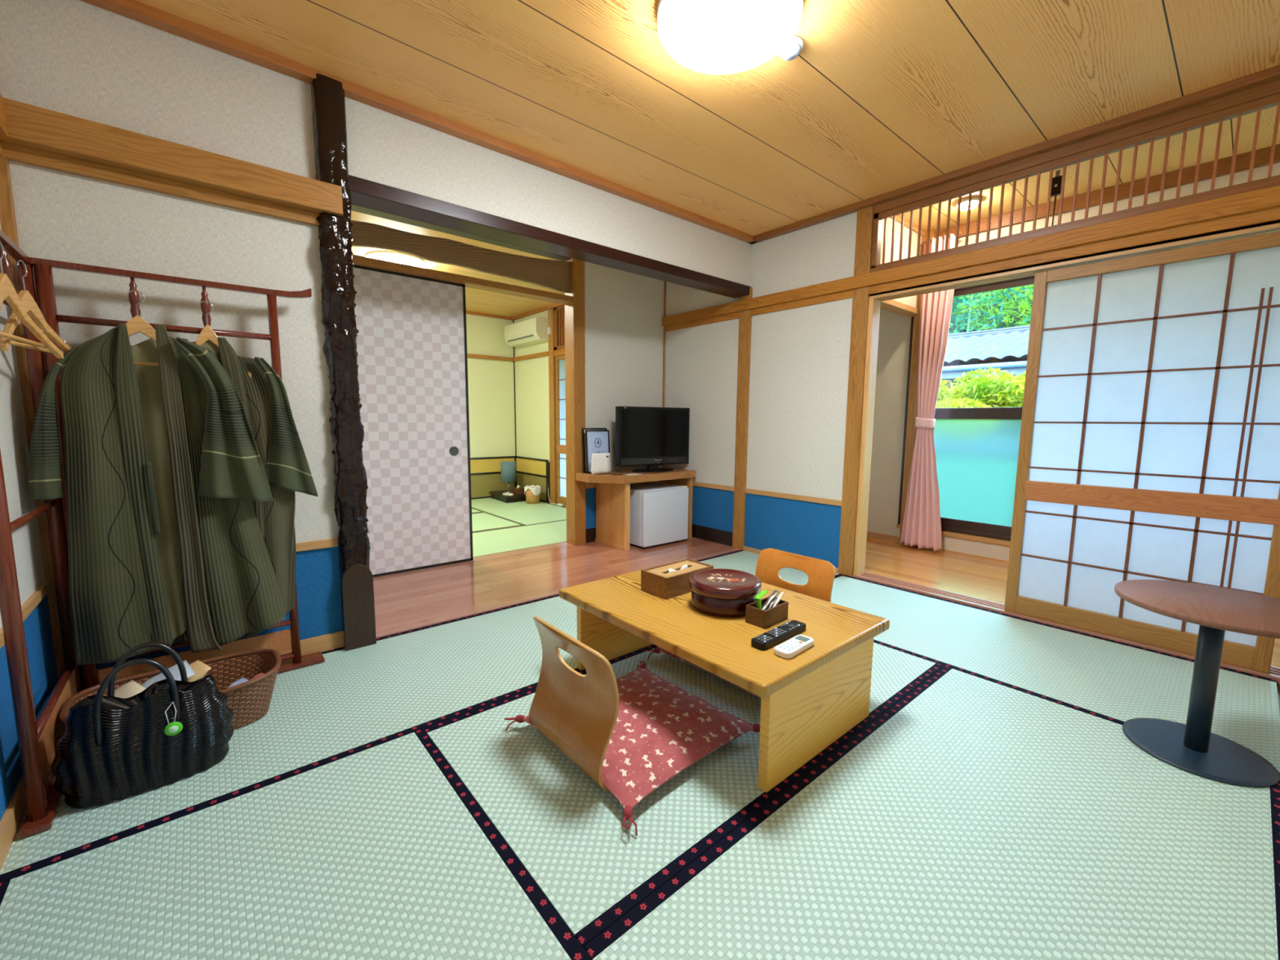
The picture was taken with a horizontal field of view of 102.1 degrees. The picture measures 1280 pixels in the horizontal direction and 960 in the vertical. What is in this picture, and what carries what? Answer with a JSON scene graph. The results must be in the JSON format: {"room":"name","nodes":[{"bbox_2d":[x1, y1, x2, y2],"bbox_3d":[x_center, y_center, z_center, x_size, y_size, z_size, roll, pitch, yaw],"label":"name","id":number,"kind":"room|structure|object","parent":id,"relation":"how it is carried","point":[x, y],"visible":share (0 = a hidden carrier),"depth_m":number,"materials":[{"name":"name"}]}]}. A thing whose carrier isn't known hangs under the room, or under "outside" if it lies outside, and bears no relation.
{"room":"japanese inn room","nodes":[
{"label":"japanese inn room","id":0,"kind":"room"},
{"bbox_2d":[0,222,57,821],"bbox_3d":[-0.743,-0.186,0.145,0.100,2.385,4.015,-5,9,-40],"label":"wall","id":1,"kind":"structure","parent":0,"point":[14,446],"depth_m":1.51,"materials":[{"name":"paint"}]},
{"bbox_2d":[0,93,13,156],"bbox_3d":[-0.722,-0.870,0.146,0.065,0.147,3.715,-5,9,-40],"label":"trim","id":2,"kind":"structure","parent":1,"relation":"attached to","point":[4,137],"depth_m":1.50,"materials":[{"name":"brown wood"}]},
{"bbox_2d":[0,775,26,871],"bbox_3d":[-0.698,0.951,0.281,0.032,0.095,3.875,-5,9,-40],"label":"baseboard","id":3,"kind":"structure","parent":1,"relation":"attached to","point":[14,814],"depth_m":1.23,"materials":[{"name":"brown wood"}]},
{"bbox_2d":[0,579,51,648],"bbox_3d":[-0.712,0.521,0.191,0.112,0.030,3.915,-5,9,-40],"label":"trim","id":4,"kind":"structure","parent":1,"relation":"attached to","point":[42,591],"depth_m":1.52,"materials":[{"name":"brown wood"}]},
{"bbox_2d":[0,0,751,669],"bbox_3d":[-0.619,-0.535,2.810,3.770,2.295,0.120,-5,9,-40],"label":"wall","id":5,"kind":"structure","parent":0,"point":[76,58],"depth_m":1.92,"materials":[{"name":"paint"}]},
{"bbox_2d":[0,156,65,679],"bbox_3d":[-1.933,-0.352,1.619,0.048,2.300,0.032,-5,9,-40],"label":"trim","id":6,"kind":"structure","parent":5,"relation":"attached to","point":[7,216],"depth_m":1.62,"materials":[{"name":"brown wood"}]},
{"bbox_2d":[1,142,319,226],"bbox_3d":[-1.616,-1.018,1.835,0.860,0.044,0.074,-5,9,-40],"label":"trim","id":7,"kind":"structure","parent":5,"relation":"attached to","point":[14,153],"depth_m":1.75,"materials":[{"name":"brown wood"}]},
{"bbox_2d":[2,97,342,216],"bbox_3d":[-1.565,-1.090,1.808,0.912,0.106,0.088,-5,9,-40],"label":"trim","id":8,"kind":"structure","parent":5,"relation":"attached to","point":[28,126],"depth_m":1.73,"materials":[{"name":"brown wood"}]},
{"bbox_2d":[278,631,344,655],"bbox_3d":[-1.634,0.740,2.040,0.860,0.100,0.064,-5,9,-40],"label":"baseboard","id":9,"kind":"structure","parent":5,"relation":"attached to","point":[332,641],"depth_m":2.22,"materials":[{"name":"brown wood"}]},
{"bbox_2d":[295,537,337,551],"bbox_3d":[-1.631,0.293,1.990,0.860,0.035,0.062,-5,9,-40],"label":"trim","id":10,"kind":"structure","parent":5,"relation":"on","point":[322,544],"depth_m":2.18,"materials":[{"name":"brown wood"}]},
{"bbox_2d":[80,0,753,243],"bbox_3d":[-0.534,-1.637,2.633,3.620,0.045,0.055,-5,9,-40],"label":"trim","id":11,"kind":"structure","parent":5,"relation":"attached to","point":[135,10],"depth_m":2.15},
{"bbox_2d":[348,174,751,298],"bbox_3d":[-0.253,-1.325,3.040,2.710,0.062,0.151,-5,9,-40],"label":"trim","id":12,"kind":"structure","parent":5,"relation":"attached to","point":[364,193],"depth_m":2.68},
{"bbox_2d":[351,210,564,317],"bbox_3d":[-2.236,-1.887,4.434,3.960,0.095,2.890,-5,9,-40],"label":"ceiling","id":13,"kind":"structure","parent":0,"point":[477,300],"depth_m":4.75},
{"bbox_2d":[364,250,426,268],"bbox_3d":[-2.013,-1.774,4.275,0.470,0.090,0.470,-5,9,-40],"label":"ceiling lamp","id":14,"kind":"object","parent":13,"relation":"attached to","point":[393,256],"visible":0.36,"depth_m":4.08,"materials":[{"name":"white plastic"}]},
{"bbox_2d":[466,314,515,457],"bbox_3d":[-3.131,-0.856,5.637,4.010,2.430,0.100,-5,9,-40],"label":"wall","id":15,"kind":"structure","parent":0,"point":[491,383],"depth_m":6.58,"materials":[{"name":"paint"}]},
{"bbox_2d":[466,303,564,320],"bbox_3d":[-2.208,-1.825,4.446,3.810,0.031,2.720,-5,9,-40],"label":"trim","id":16,"kind":"structure","parent":15,"relation":"attached to","point":[555,305],"depth_m":6.35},
{"bbox_2d":[470,457,546,475],"bbox_3d":[-2.839,-0.047,5.377,3.810,0.175,0.820,-5,9,-40],"label":"wall","id":17,"kind":"structure","parent":0,"point":[482,465],"depth_m":6.62,"materials":[{"name":"paint"}]},
{"bbox_2d":[471,472,546,501],"bbox_3d":[-2.841,0.212,5.407,3.810,0.305,0.820,-5,9,-40],"label":"wall","id":18,"kind":"structure","parent":0,"point":[481,484],"depth_m":6.64,"materials":[{"name":"gold"}]},
{"bbox_2d":[470,456,550,502],"bbox_3d":[-2.816,0.117,5.367,3.810,0.542,0.895,-5,9,-40],"label":"trim","id":19,"kind":"structure","parent":18,"relation":"attached to","point":[548,464],"depth_m":6.54,"materials":[{"name":"black paint"}]},
{"bbox_2d":[514,310,549,462],"bbox_3d":[-1.330,-0.969,6.531,0.100,2.480,1.060,-5,9,-40],"label":"wall","id":20,"kind":"structure","parent":0,"point":[531,375],"depth_m":6.46,"materials":[{"name":"paint"}]},
{"bbox_2d":[504,308,551,347],"bbox_3d":[-1.365,-1.846,6.257,0.184,0.375,0.868,-5,9,-40],"label":"air conditioner","id":21,"kind":"object","parent":20,"relation":"attached to","point":[535,330],"visible":1,"depth_m":6.11,"materials":[{"name":"white plastic"}]},
{"bbox_2d":[547,307,557,503],"bbox_3d":[-0.994,-0.851,6.140,0.128,2.340,0.108,-5,9,-40],"label":"trim","id":22,"kind":"structure","parent":20,"relation":"attached to","point":[552,379],"depth_m":6.09,"materials":[{"name":"brown wood"}]},
{"bbox_2d":[555,355,566,505],"bbox_3d":[-0.687,-0.541,5.763,0.032,1.729,0.906,-5,9,-40],"label":"door","id":23,"kind":"structure","parent":20,"relation":"in","point":[559,360],"depth_m":6.04,"materials":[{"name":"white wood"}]},
{"bbox_2d":[553,304,564,350],"bbox_3d":[-0.381,-1.674,5.329,0.108,0.510,1.762,-5,9,-40],"label":"lattice","id":24,"kind":"object","parent":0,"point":[556,310],"depth_m":5.93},
{"bbox_2d":[584,261,663,528],"bbox_3d":[-0.117,-0.764,4.435,0.980,2.290,0.100,-5,9,-40],"label":"wall","id":25,"kind":"structure","parent":0,"point":[624,310],"depth_m":4.29,"materials":[{"name":"paint"}]},
{"bbox_2d":[373,542,573,580],"bbox_3d":[-1.252,0.593,3.637,1.780,0.036,0.125,-5,9,-40],"label":"trim","id":26,"kind":"structure","parent":25,"relation":"attached to","point":[495,556],"depth_m":3.79,"materials":[{"name":"brown wood"}]},
{"bbox_2d":[352,264,473,577],"bbox_3d":[-1.538,-0.340,3.279,0.927,1.889,0.028,-5,9,-40],"label":"door","id":27,"kind":"structure","parent":26,"relation":"on","point":[411,340],"depth_m":3.34,"materials":[{"name":"paper"}]},
{"bbox_2d":[564,257,586,545],"bbox_3d":[-0.512,-0.628,4.095,0.106,2.370,0.128,-5,9,-40],"label":"trim","id":28,"kind":"structure","parent":25,"relation":"attached to","point":[575,311],"depth_m":4.05,"materials":[{"name":"brown wood"}]},
{"bbox_2d":[136,0,1279,235],"bbox_3d":[0.677,-1.510,1.153,3.740,0.080,3.945,-5,9,-40],"label":"ceiling","id":29,"kind":"structure","parent":0,"point":[879,97],"depth_m":2.01,"materials":[{"name":"wood"}]},
{"bbox_2d":[657,0,803,74],"bbox_3d":[0.287,-1.486,1.679,0.462,0.094,0.462,-5,9,-40],"label":"ceiling lamp","id":30,"kind":"object","parent":29,"relation":"attached to","point":[713,37],"visible":1,"depth_m":1.67,"materials":[{"name":"white plastic"}]},
{"bbox_2d":[777,35,804,61],"bbox_3d":[0.535,-1.530,1.846,0.094,0.040,0.094,-5,9,-40],"label":"smoke detector","id":31,"kind":"object","parent":29,"relation":"attached to","point":[795,46],"visible":0.82,"depth_m":1.82,"materials":[{"name":"white plastic"}]},
{"bbox_2d":[663,212,857,568],"bbox_3d":[0.798,-0.687,4.045,0.100,2.420,1.890,-5,9,-40],"label":"wall","id":32,"kind":"structure","parent":0,"point":[799,357],"depth_m":3.74,"materials":[{"name":"paint"}]},
{"bbox_2d":[376,547,741,638],"bbox_3d":[-0.227,0.647,3.237,2.661,0.035,0.049,-5,9,-40],"label":"trim","id":33,"kind":"structure","parent":32,"relation":"attached to","point":[397,630],"depth_m":2.71,"materials":[{"name":"brown wood"}]},
{"bbox_2d":[691,524,733,546],"bbox_3d":[0.492,0.455,4.480,0.058,0.148,0.845,-5,9,-40],"label":"trim","id":34,"kind":"structure","parent":32,"relation":"attached to","point":[720,536],"depth_m":4.30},
{"bbox_2d":[732,287,752,550],"bbox_3d":[0.817,-0.432,4.019,0.098,2.020,0.106,-5,9,-40],"label":"trim","id":35,"kind":"structure","parent":32,"relation":"attached to","point":[744,316],"depth_m":3.98,"materials":[{"name":"brown wood"}]},
{"bbox_2d":[693,481,841,506],"bbox_3d":[0.787,0.073,4.088,0.062,0.035,1.750,-5,9,-40],"label":"trim","id":36,"kind":"structure","parent":32,"relation":"attached to","point":[828,501],"depth_m":3.79,"materials":[{"name":"brown wood"}]},
{"bbox_2d":[838,205,882,576],"bbox_3d":[1.415,-0.522,3.333,0.138,2.365,0.100,-5,9,-40],"label":"trim","id":37,"kind":"structure","parent":32,"relation":"attached to","point":[864,221],"depth_m":3.28,"materials":[{"name":"brown wood"}]},
{"bbox_2d":[853,297,880,575],"bbox_3d":[1.449,-0.245,3.310,0.094,1.760,0.030,-5,9,-40],"label":"trim","id":38,"kind":"structure","parent":32,"relation":"attached to","point":[873,315],"depth_m":3.29,"materials":[{"name":"brown wood"}]},
{"bbox_2d":[662,185,1279,326],"bbox_3d":[1.491,-1.214,3.080,0.055,0.074,3.950,-5,9,-40],"label":"trim","id":39,"kind":"structure","parent":32,"relation":"attached to","point":[1266,197],"depth_m":2.54,"materials":[{"name":"brown wood"}]},
{"bbox_2d":[664,206,1279,331],"bbox_3d":[1.534,-1.159,3.123,0.122,0.049,3.950,-5,9,-40],"label":"trim","id":40,"kind":"structure","parent":32,"relation":"attached to","point":[1273,214],"depth_m":2.53,"materials":[{"name":"brown wood"}]},
{"bbox_2d":[747,64,1279,244],"bbox_3d":[1.783,-1.621,2.662,0.055,0.045,3.015,-5,9,-40],"label":"trim","id":41,"kind":"structure","parent":32,"relation":"attached to","point":[1271,74],"depth_m":2.44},
{"bbox_2d":[869,219,1279,301],"bbox_3d":[2.137,-1.039,2.433,0.110,0.033,2.102,-5,9,-40],"label":"trim","id":42,"kind":"structure","parent":32,"relation":"attached to","point":[1272,226],"depth_m":2.43,"materials":[{"name":"brown wood"}]},
{"bbox_2d":[869,177,1279,272],"bbox_3d":[2.111,-1.182,2.393,0.080,0.029,2.102,-5,9,-40],"label":"trim","id":43,"kind":"structure","parent":32,"relation":"attached to","point":[1275,182],"depth_m":2.36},
{"bbox_2d":[871,93,1279,268],"bbox_3d":[2.062,-1.361,2.429,0.035,0.328,1.952,-5,9,-40],"label":"lattice","id":44,"kind":"object","parent":43,"relation":"on","point":[1257,105],"visible":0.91,"depth_m":2.41,"materials":[{"name":"brown wood"}]},
{"bbox_2d":[873,79,1279,213],"bbox_3d":[2.129,-1.558,2.363,0.102,0.085,2.102,-5,9,-40],"label":"trim","id":45,"kind":"structure","parent":32,"relation":"attached to","point":[1271,88],"depth_m":2.34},
{"bbox_2d":[373,537,1279,717],"bbox_3d":[-0.550,0.731,3.055,6.200,0.164,8.000,-5,9,-40],"label":"floor","id":46,"kind":"structure","parent":0,"point":[408,599],"depth_m":3.38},
{"bbox_2d":[0,728,592,959],"bbox_3d":[-0.460,0.936,0.711,0.899,0.032,1.809,-5,9,-40],"label":"mat","id":47,"kind":"object","parent":46,"relation":"on","point":[383,851],"visible":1,"depth_m":1.11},
{"bbox_2d":[0,599,635,883],"bbox_3d":[-0.980,0.784,2.008,1.799,0.032,0.852,-5,9,-40],"label":"mat","id":48,"kind":"object","parent":46,"relation":"on","point":[351,702],"visible":0.42,"depth_m":1.80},
{"bbox_2d":[50,642,234,808],"bbox_3d":[-1.353,0.646,1.422,0.367,0.363,0.162,-5,9,-40],"label":"handbag","id":49,"kind":"object","parent":48,"relation":"on","point":[111,748],"visible":0.99,"depth_m":1.38,"materials":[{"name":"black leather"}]},
{"bbox_2d":[141,659,195,688],"bbox_3d":[-1.499,0.633,1.636,0.150,0.055,0.122,6,8,40],"label":"packet","id":50,"kind":"object","parent":49,"relation":"in","point":[174,670],"visible":0.47,"depth_m":1.63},
{"bbox_2d":[0,229,324,838],"bbox_3d":[-1.360,0.057,1.602,0.760,1.497,0.775,-5,9,-40],"label":"clothes rack","id":51,"kind":"object","parent":48,"relation":"on","point":[37,740],"visible":0.62,"depth_m":1.58,"materials":[{"name":"red wood"}]},
{"bbox_2d":[0,241,63,358],"bbox_3d":[-1.537,-0.451,1.271,0.043,0.261,0.410,-4,8,-33],"label":"clothes hanger","id":52,"kind":"object","parent":51,"relation":"hanging from","point":[8,293],"visible":1,"depth_m":1.31,"materials":[{"name":"brown wood"}]},
{"bbox_2d":[0,259,71,355],"bbox_3d":[-1.656,-0.464,1.417,0.043,0.261,0.410,-3,7,-28],"label":"clothes hanger","id":53,"kind":"object","parent":51,"relation":"hanging from","point":[30,306],"visible":0.79,"depth_m":1.41,"materials":[{"name":"brown wood"}]},
{"bbox_2d":[125,289,158,366],"bbox_3d":[-1.603,-0.476,1.657,0.330,0.261,0.043,-5,9,-40],"label":"clothes hanger","id":54,"kind":"object","parent":51,"relation":"hanging from","point":[136,324],"visible":0.47,"depth_m":1.66,"materials":[{"name":"brown wood"}]},
{"bbox_2d":[28,323,285,666],"bbox_3d":[-1.577,0.053,1.726,0.598,1.111,0.136,-4,8,-37],"label":"haori","id":55,"kind":"object","parent":54,"relation":"hanging from","point":[166,542],"visible":1,"depth_m":1.69,"materials":[{"name":"fabric"}]},
{"bbox_2d":[195,301,251,378],"bbox_3d":[-1.496,-0.489,1.795,0.220,0.260,0.043,-5,9,-40],"label":"clothes hanger","id":56,"kind":"object","parent":51,"relation":"hanging from","point":[206,333],"visible":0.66,"depth_m":1.80,"materials":[{"name":"brown wood"}]},
{"bbox_2d":[180,337,318,639],"bbox_3d":[-1.418,0.050,1.908,0.388,1.107,0.091,-5,8,-39],"label":"haori","id":57,"kind":"object","parent":56,"relation":"hanging from","point":[264,397],"visible":0.44,"depth_m":1.92,"materials":[{"name":"fabric"}]},
{"bbox_2d":[59,648,281,729],"bbox_3d":[-1.464,0.717,1.663,0.519,0.169,0.317,-5,9,-40],"label":"wicker basket","id":58,"kind":"object","parent":48,"relation":"on","point":[249,701],"visible":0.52,"depth_m":1.72,"materials":[{"name":"brown wicker"}]},
{"bbox_2d":[114,680,146,697],"bbox_3d":[-1.573,0.675,1.551,0.120,0.091,0.118,4,7,29],"label":"cloth bundle","id":59,"kind":"object","parent":58,"relation":"in","point":[131,688],"visible":0.29,"depth_m":1.56,"materials":[{"name":"beige fabric"}]},
{"bbox_2d":[310,73,376,651],"bbox_3d":[-1.259,-0.422,2.192,0.141,2.320,0.131,-5,9,-40],"label":"pillar","id":60,"kind":"structure","parent":48,"relation":"on","point":[338,291],"depth_m":2.15,"materials":[{"name":"brown wood"}]},
{"bbox_2d":[575,466,695,551],"bbox_3d":[-0.028,0.222,4.254,0.940,0.584,0.430,-5,9,-40],"label":"tv stand","id":61,"kind":"object","parent":46,"relation":"on","point":[612,491],"visible":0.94,"depth_m":4.08,"materials":[{"name":"brown wood"}]},
{"bbox_2d":[585,430,610,473],"bbox_3d":[-0.332,-0.227,4.108,0.226,0.337,0.036,-5,9,-40],"label":"picture frame","id":62,"kind":"object","parent":61,"relation":"on","point":[596,441],"visible":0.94,"depth_m":4.08,"materials":[{"name":"black paint"}]},
{"bbox_2d":[591,453,610,474],"bbox_3d":[-0.297,-0.127,3.989,0.180,0.158,0.072,-5,9,-40],"label":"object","id":63,"kind":"object","parent":61,"relation":"on","point":[601,462],"visible":1,"depth_m":3.95,"materials":[{"name":"plastic"}]},
{"bbox_2d":[615,406,689,472],"bbox_3d":[0.111,-0.335,4.258,0.693,0.524,0.225,-5,9,-40],"label":"television","id":64,"kind":"object","parent":61,"relation":"on","point":[651,437],"visible":1,"depth_m":4.21,"materials":[{"name":"black plastic"}]},
{"bbox_2d":[630,482,688,548],"bbox_3d":[0.078,0.278,4.305,0.486,0.464,0.430,-5,9,-40],"label":"mini fridge","id":65,"kind":"object","parent":46,"relation":"on","point":[659,512],"visible":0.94,"depth_m":4.11,"materials":[{"name":"white metal"}]},
{"bbox_2d":[424,642,943,946],"bbox_3d":[0.280,0.805,1.919,1.799,0.032,0.917,-5,9,-40],"label":"mat","id":66,"kind":"object","parent":46,"relation":"on","point":[567,831],"visible":0.48,"depth_m":1.39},
{"bbox_2d":[528,615,618,791],"bbox_3d":[-0.076,0.618,1.625,0.409,0.397,0.393,-5,9,-40],"label":"chair","id":67,"kind":"object","parent":66,"relation":"on","point":[576,712],"visible":0.68,"depth_m":1.47,"materials":[{"name":"brown wood"}]},
{"bbox_2d":[504,661,759,835],"bbox_3d":[-0.009,0.770,1.662,0.634,0.081,0.634,-5,9,-42],"label":"floor cushion","id":68,"kind":"object","parent":66,"relation":"on","point":[662,729],"visible":0.69,"depth_m":1.55,"materials":[{"name":"fabric"}]},
{"bbox_2d":[559,568,889,792],"bbox_3d":[0.262,0.618,1.915,0.705,0.338,0.980,-5,9,-40],"label":"table","id":69,"kind":"object","parent":66,"relation":"on","point":[811,699],"visible":0.88,"depth_m":1.62,"materials":[{"name":"brown wood"}]},
{"bbox_2d":[640,558,713,599],"bbox_3d":[0.150,0.387,2.059,0.268,0.085,0.151,-5,9,-40],"label":"tissue box","id":70,"kind":"object","parent":69,"relation":"on","point":[666,581],"visible":0.92,"depth_m":1.99,"materials":[{"name":"brown wood"}]},
{"bbox_2d":[688,568,761,617],"bbox_3d":[0.304,0.402,1.859,0.255,0.104,0.255,-5,9,-40],"label":"box","id":71,"kind":"object","parent":69,"relation":"on","point":[718,592],"visible":0.98,"depth_m":1.77,"materials":[{"name":"brown wood"}]},
{"bbox_2d":[745,596,788,628],"bbox_3d":[0.425,0.441,1.730,0.138,0.058,0.081,-5,9,-40],"label":"pen holder","id":72,"kind":"object","parent":69,"relation":"on","point":[756,616],"visible":0.89,"depth_m":1.70,"materials":[{"name":"brown wood"}]},
{"bbox_2d":[751,619,806,649],"bbox_3d":[0.429,0.474,1.595,0.239,0.024,0.058,-5,9,-40],"label":"tv remote","id":73,"kind":"object","parent":69,"relation":"on","point":[787,630],"visible":1,"depth_m":1.57,"materials":[{"name":"black plastic"}]},
{"bbox_2d":[773,634,813,658],"bbox_3d":[0.451,0.485,1.512,0.152,0.020,0.055,-6,9,-43],"label":"remote","id":74,"kind":"object","parent":69,"relation":"on","point":[796,645],"visible":1,"depth_m":1.49,"materials":[{"name":"white plastic"}]},
{"bbox_2d":[755,547,835,602],"bbox_3d":[0.574,0.550,2.264,0.409,0.397,0.393,-5,9,-40],"label":"chair","id":75,"kind":"object","parent":66,"relation":"on","point":[820,573],"visible":0.2,"depth_m":2.34,"materials":[{"name":"brown wood"}]},
{"bbox_2d":[539,549,843,650],"bbox_3d":[0.390,0.663,3.167,1.794,0.032,0.852,-5,9,-40],"label":"mat","id":76,"kind":"object","parent":46,"relation":"on","point":[740,560],"visible":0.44,"depth_m":3.53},
{"bbox_2d":[583,666,1279,959],"bbox_3d":[0.866,0.888,1.234,1.799,0.032,0.891,-5,9,-40],"label":"mat","id":77,"kind":"object","parent":46,"relation":"on","point":[973,818],"visible":0.84,"depth_m":1.21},
{"bbox_2d":[1114,579,1279,787],"bbox_3d":[1.725,0.602,1.567,0.466,0.474,0.466,-5,9,-40],"label":"side table","id":78,"kind":"object","parent":77,"relation":"on","point":[1191,747],"visible":1,"depth_m":1.56,"materials":[{"name":"brown wood"}]},
{"bbox_2d":[831,574,1279,774],"bbox_3d":[1.595,0.755,2.449,0.894,0.032,1.809,-5,9,-40],"label":"mat","id":79,"kind":"object","parent":46,"relation":"on","point":[1116,682],"visible":0.67,"depth_m":2.18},
{"bbox_2d":[880,217,921,307],"bbox_3d":[1.779,-1.590,3.737,1.140,0.580,0.080,-5,9,-40],"label":"wall","id":80,"kind":"structure","parent":0,"point":[912,301],"depth_m":3.76,"materials":[{"name":"paint"}]},
{"bbox_2d":[880,299,919,317],"bbox_3d":[1.770,-1.286,3.763,1.120,0.040,0.105,-5,9,-40],"label":"trim","id":81,"kind":"structure","parent":80,"relation":"attached to","point":[891,305],"depth_m":3.88,"materials":[{"name":"brown wood"}]},
{"bbox_2d":[947,288,1032,336],"bbox_3d":[19.442,-5.448,29.213,30.000,8.590,60.000,-5,9,-40],"label":"hillside","id":82,"kind":"object","parent":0,"point":[1017,318],"depth_m":20.18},
{"bbox_2d":[948,288,1008,334],"bbox_3d":[11.966,-5.524,19.000,2.493,6.838,3.144,-2,7,-17],"label":"bamboo","id":83,"kind":"object","parent":82,"relation":"on","point":[963,319],"visible":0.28,"depth_m":18.10,"materials":[{"name":"teal plant"}]},
{"bbox_2d":[951,285,1033,331],"bbox_3d":[12.621,-4.759,18.484,2.706,5.447,3.057,-5,9,-40],"label":"bamboo","id":84,"kind":"object","parent":82,"relation":"on","point":[1024,323],"visible":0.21,"depth_m":18.12,"materials":[{"name":"green plant"}]},
{"bbox_2d":[852,571,1279,687],"bbox_3d":[2.087,0.728,2.671,0.136,0.042,2.002,-5,9,-40],"label":"trim","id":85,"kind":"structure","parent":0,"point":[1274,673],"depth_m":2.82,"materials":[{"name":"brown wood"}]},
{"bbox_2d":[1004,231,1279,673],"bbox_3d":[2.248,-0.124,2.326,0.032,1.729,0.903,-5,9,-40],"label":"door","id":86,"kind":"structure","parent":85,"relation":"on","point":[1149,445],"depth_m":2.30,"materials":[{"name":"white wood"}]},
{"bbox_2d":[866,162,1279,560],"bbox_3d":[1.658,-0.762,4.898,0.100,2.490,7.800,-5,9,-40],"label":"wall","id":87,"kind":"structure","parent":0,"point":[894,334],"depth_m":4.28,"materials":[{"name":"paint"}]},
{"bbox_2d":[898,229,936,546],"bbox_3d":[2.216,-0.684,4.126,0.095,2.460,0.105,-5,9,-40],"label":"trim","id":88,"kind":"structure","parent":87,"relation":"attached to","point":[913,404],"depth_m":4.12,"materials":[{"name":"brown wood"}]},
{"bbox_2d":[900,231,963,551],"bbox_3d":[2.253,-0.639,3.988,0.143,2.363,0.302,-5,9,-40],"label":"curtain","id":89,"kind":"object","parent":87,"relation":"hanging from","point":[922,523],"visible":0.89,"depth_m":3.99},
{"bbox_2d":[866,531,1008,562],"bbox_3d":[1.643,0.426,4.962,0.040,0.055,7.700,-5,9,-40],"label":"baseboard","id":90,"kind":"structure","parent":87,"relation":"attached to","point":[891,538],"depth_m":4.37,"materials":[{"name":"brown wood"}]},
{"bbox_2d":[896,275,1034,546],"bbox_3d":[2.876,-0.453,3.466,0.110,1.910,2.100,-5,9,-40],"label":"window","id":91,"kind":"structure","parent":87,"relation":"in","point":[976,448],"depth_m":3.88,"materials":[{"name":"teal glass"}]},
{"bbox_2d":[935,143,1279,237],"bbox_3d":[1.655,-1.948,4.685,0.040,0.085,7.700,-5,9,-40],"label":"trim","id":92,"kind":"structure","parent":87,"relation":"attached to","point":[1262,157],"depth_m":3.11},
{"bbox_2d":[897,105,1279,231],"bbox_3d":[1.204,-1.998,4.359,1.320,0.080,7.800,-5,9,-40],"label":"ceiling","id":93,"kind":"structure","parent":0,"point":[1268,116],"depth_m":2.94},
{"bbox_3d":[-2.218,0.492,4.699,3.810,0.019,2.750,-5,9,-40],"label":"floor","id":94,"kind":"structure","parent":0,"visible":0},
{"bbox_2d":[471,511,522,532],"bbox_3d":[-2.096,0.467,4.700,1.799,0.032,0.899,-5,9,-40],"label":"mat","id":95,"kind":"object","parent":94,"relation":"on","point":[481,522],"visible":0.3,"depth_m":5.04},
{"bbox_2d":[471,497,566,525],"bbox_3d":[-1.383,0.332,5.930,0.879,0.032,1.859,-5,9,-40],"label":"mat","id":96,"kind":"object","parent":94,"relation":"on","point":[519,512],"visible":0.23,"depth_m":5.75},
{"bbox_2d":[488,489,526,502],"bbox_3d":[-1.657,0.204,6.520,0.300,0.083,0.540,-4,8,-36],"label":"tray","id":97,"kind":"object","parent":96,"relation":"on","point":[499,495],"visible":0.72,"depth_m":6.35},
{"bbox_2d":[500,461,515,493],"bbox_3d":[-1.661,-0.036,6.546,0.185,0.386,0.185,-5,9,-40],"label":"table lamp","id":98,"kind":"object","parent":97,"relation":"on","point":[508,468],"visible":0.97,"depth_m":6.46,"materials":[{"name":"metal"}]},
{"bbox_2d":[472,519,566,557],"bbox_3d":[-1.146,0.514,4.357,1.799,0.032,0.839,-5,9,-40],"label":"mat","id":99,"kind":"object","parent":94,"relation":"on","point":[494,541],"visible":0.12,"depth_m":4.42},
{"bbox_3d":[-1.300,-0.593,3.462,3.960,2.430,0.130,-5,9,-40],"label":"wall","id":100,"kind":"structure","parent":0,"visible":0},
{"bbox_2d":[351,220,569,293],"bbox_3d":[-1.229,-1.487,3.391,1.778,0.225,0.055,-5,9,-40],"label":"board","id":101,"kind":"object","parent":100,"relation":"attached to","point":[553,274],"visible":0.84,"depth_m":3.42,"materials":[{"name":"brown wood"}]},
{"bbox_2d":[351,204,571,261],"bbox_3d":[-1.227,-1.634,3.375,1.780,0.030,0.105,-5,9,-40],"label":"trim","id":102,"kind":"structure","parent":100,"relation":"attached to","point":[360,209],"depth_m":3.37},
{"bbox_2d":[352,254,572,304],"bbox_3d":[-1.231,-1.323,3.413,1.780,0.043,0.120,-5,9,-40],"label":"trim","id":103,"kind":"structure","parent":100,"relation":"attached to","point":[469,282],"depth_m":3.42,"materials":[{"name":"brown wood"}]},
{"bbox_3d":[21.353,-0.992,24.780,55.400,0.100,90.000,-5,9,-40],"label":"floor","id":104,"kind":"structure","parent":0,"visible":0},
{"bbox_2d":[935,366,1024,408],"bbox_3d":[4.204,-0.338,7.042,1.492,2.350,2.120,1,7,0],"label":"maple","id":105,"kind":"object","parent":104,"relation":"on","point":[950,402],"visible":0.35,"depth_m":6.44,"materials":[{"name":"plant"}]},
{"bbox_2d":[937,324,1030,405],"bbox_3d":[12.053,-1.504,10.339,8.110,4.040,18.300,-5,9,-40],"label":"neighboring roof","id":106,"kind":"object","parent":104,"relation":"on","point":[1006,349],"visible":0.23,"depth_m":11.53,"materials":[{"name":"silver metal"}]},
{"bbox_2d":[954,371,1026,407],"bbox_3d":[4.994,-0.240,6.573,1.565,2.274,1.771,0,7,-2],"label":"maple","id":107,"kind":"object","parent":104,"relation":"on","point":[1012,391],"visible":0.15,"depth_m":6.08,"materials":[{"name":"green plant"}]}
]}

